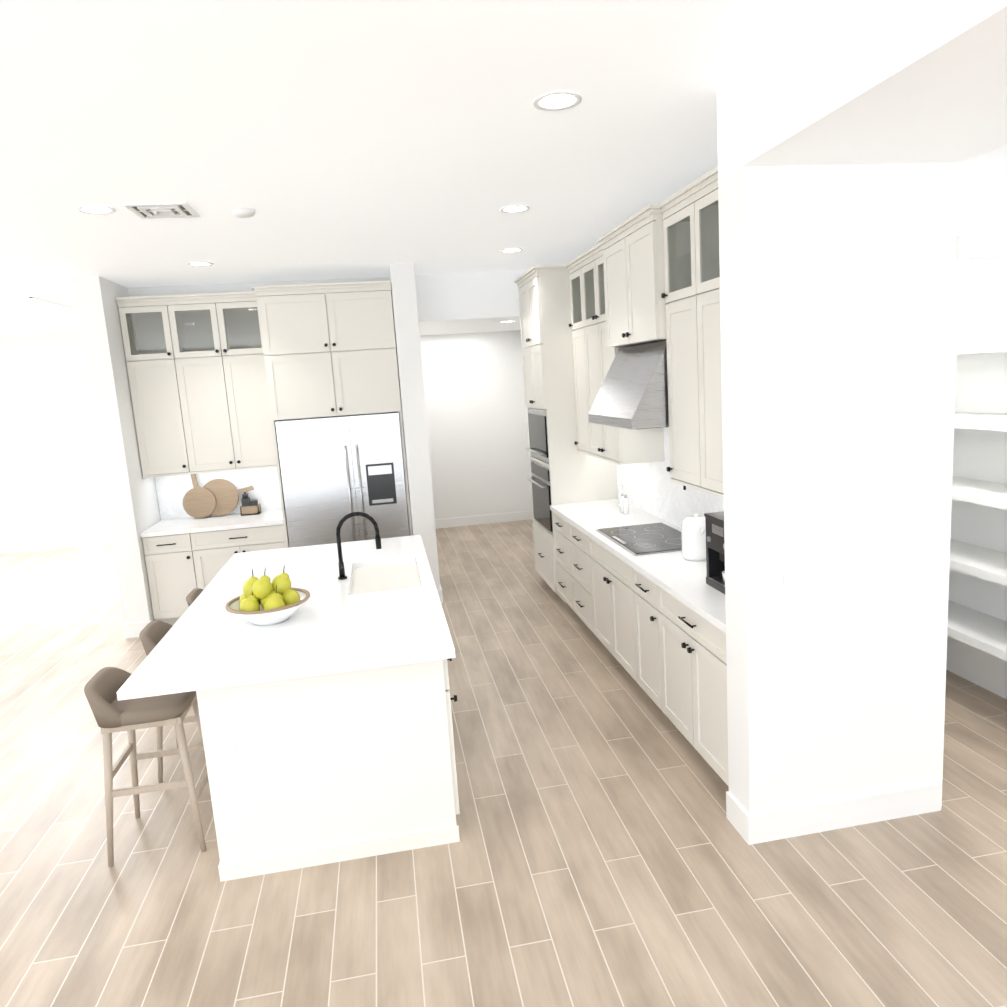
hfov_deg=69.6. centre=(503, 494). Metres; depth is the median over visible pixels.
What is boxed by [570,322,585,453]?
upper cabinet
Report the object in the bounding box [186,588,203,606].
stool
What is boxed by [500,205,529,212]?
recessed light
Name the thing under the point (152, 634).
stool
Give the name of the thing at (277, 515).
countertop
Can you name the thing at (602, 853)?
floor
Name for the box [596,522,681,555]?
cooktop
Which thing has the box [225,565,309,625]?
fruit bowl
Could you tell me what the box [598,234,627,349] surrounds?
upper cabinet
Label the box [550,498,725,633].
countertop
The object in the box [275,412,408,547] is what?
fridge
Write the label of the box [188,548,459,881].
kitchen island
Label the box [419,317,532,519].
wall
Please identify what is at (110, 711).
stool
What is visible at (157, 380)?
upper cabinet
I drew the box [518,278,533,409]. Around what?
upper cabinet
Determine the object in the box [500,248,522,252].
recessed light
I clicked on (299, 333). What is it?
upper cabinet
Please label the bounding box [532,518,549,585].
base cabinet
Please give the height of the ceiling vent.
0.018 m
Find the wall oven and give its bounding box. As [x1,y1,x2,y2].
[526,408,552,534]
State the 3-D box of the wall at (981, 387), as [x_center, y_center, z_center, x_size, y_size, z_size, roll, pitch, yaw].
[2.404,-0.166,3.196,1.110,3.100,0.140,-5,9,-9]
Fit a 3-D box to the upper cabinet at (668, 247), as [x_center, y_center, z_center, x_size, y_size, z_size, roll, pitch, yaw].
[1.039,-1.312,4.457,0.420,0.702,0.585,-5,9,-9]
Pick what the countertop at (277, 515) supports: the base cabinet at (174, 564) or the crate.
the crate
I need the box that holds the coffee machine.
[704,511,724,593]
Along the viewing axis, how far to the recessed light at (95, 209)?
3.93 m
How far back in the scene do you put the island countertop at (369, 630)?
3.27 m
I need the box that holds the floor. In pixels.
[0,519,1006,1006]
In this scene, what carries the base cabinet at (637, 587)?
on the floor
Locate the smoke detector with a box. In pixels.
[232,208,254,217]
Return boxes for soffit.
[716,0,1006,179]
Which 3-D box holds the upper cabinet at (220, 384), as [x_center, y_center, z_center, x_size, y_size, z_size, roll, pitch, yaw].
[-2.745,-0.784,6.774,0.532,1.081,0.360,-5,9,-9]
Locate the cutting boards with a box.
[183,474,253,517]
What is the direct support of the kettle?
on the countertop at (684, 580)
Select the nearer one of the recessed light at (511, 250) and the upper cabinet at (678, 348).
the upper cabinet at (678, 348)
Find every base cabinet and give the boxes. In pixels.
[142,532,206,624]
[199,520,289,584]
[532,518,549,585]
[550,510,573,610]
[566,522,589,628]
[586,538,629,673]
[626,566,653,700]
[650,582,728,786]
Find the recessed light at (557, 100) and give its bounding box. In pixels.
[533,91,581,110]
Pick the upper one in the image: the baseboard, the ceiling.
the ceiling
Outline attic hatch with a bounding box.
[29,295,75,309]
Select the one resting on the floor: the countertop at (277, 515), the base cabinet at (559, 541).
the base cabinet at (559, 541)
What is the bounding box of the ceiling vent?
[123,202,199,218]
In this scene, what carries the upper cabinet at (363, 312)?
attached to the wall at (401, 277)
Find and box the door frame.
[940,234,1006,807]
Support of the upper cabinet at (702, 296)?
attached to the kitchen
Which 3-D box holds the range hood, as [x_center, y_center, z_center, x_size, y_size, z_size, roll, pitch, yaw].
[0.952,-0.729,4.766,0.570,0.516,0.900,-5,9,-9]
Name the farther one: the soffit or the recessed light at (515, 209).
the recessed light at (515, 209)
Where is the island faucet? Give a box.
[336,512,380,579]
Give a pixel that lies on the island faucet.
(342, 576)
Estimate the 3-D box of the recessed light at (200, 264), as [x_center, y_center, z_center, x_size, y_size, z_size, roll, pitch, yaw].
[-2.393,-1.821,5.720,0.188,0.006,0.188,-5,9,-9]
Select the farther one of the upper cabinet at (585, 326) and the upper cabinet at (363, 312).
the upper cabinet at (363, 312)
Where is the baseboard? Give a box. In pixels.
[0,510,941,844]
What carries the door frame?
attached to the wall at (981, 387)
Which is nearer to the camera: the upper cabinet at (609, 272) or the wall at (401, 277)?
the upper cabinet at (609, 272)
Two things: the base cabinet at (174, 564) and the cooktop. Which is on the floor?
the base cabinet at (174, 564)
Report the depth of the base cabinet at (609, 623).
4.98 m
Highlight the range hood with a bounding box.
[588,340,668,429]
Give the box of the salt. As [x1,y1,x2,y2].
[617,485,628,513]
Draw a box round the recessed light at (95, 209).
[76,205,115,214]
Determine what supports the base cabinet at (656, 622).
on the floor
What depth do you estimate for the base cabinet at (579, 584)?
5.73 m
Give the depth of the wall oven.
6.73 m
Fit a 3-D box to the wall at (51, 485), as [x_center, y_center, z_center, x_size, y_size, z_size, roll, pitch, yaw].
[-5.017,-0.899,10.835,6.880,3.100,0.120,-5,9,-9]
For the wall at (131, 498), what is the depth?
6.25 m
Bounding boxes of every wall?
[0,332,110,544]
[71,276,160,623]
[128,271,525,518]
[388,263,439,589]
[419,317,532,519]
[718,162,959,814]
[946,144,1006,698]
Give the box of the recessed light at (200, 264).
[187,262,212,265]
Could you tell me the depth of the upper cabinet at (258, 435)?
6.67 m
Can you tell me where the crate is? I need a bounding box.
[240,492,260,515]
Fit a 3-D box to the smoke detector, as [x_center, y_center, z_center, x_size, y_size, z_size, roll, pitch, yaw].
[-1.494,-1.619,4.173,0.130,0.032,0.130,-5,9,-9]
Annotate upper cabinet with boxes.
[125,352,198,477]
[183,348,242,471]
[231,348,279,467]
[255,288,346,423]
[335,284,401,414]
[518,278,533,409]
[526,266,601,409]
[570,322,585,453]
[578,314,597,457]
[594,314,665,465]
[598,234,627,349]
[618,206,719,345]
[666,286,693,489]
[686,274,723,497]
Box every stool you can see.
[84,667,207,866]
[139,620,195,782]
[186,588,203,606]
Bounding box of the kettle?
[681,513,705,560]
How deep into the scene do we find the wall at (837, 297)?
2.96 m
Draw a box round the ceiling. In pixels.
[0,0,820,335]
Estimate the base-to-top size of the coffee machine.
0.375 m
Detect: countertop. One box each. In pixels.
[116,583,455,700]
[140,508,285,539]
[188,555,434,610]
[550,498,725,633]
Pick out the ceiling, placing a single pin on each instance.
(344, 138)
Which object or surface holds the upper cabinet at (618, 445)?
attached to the kitchen
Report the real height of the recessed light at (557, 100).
0.006 m

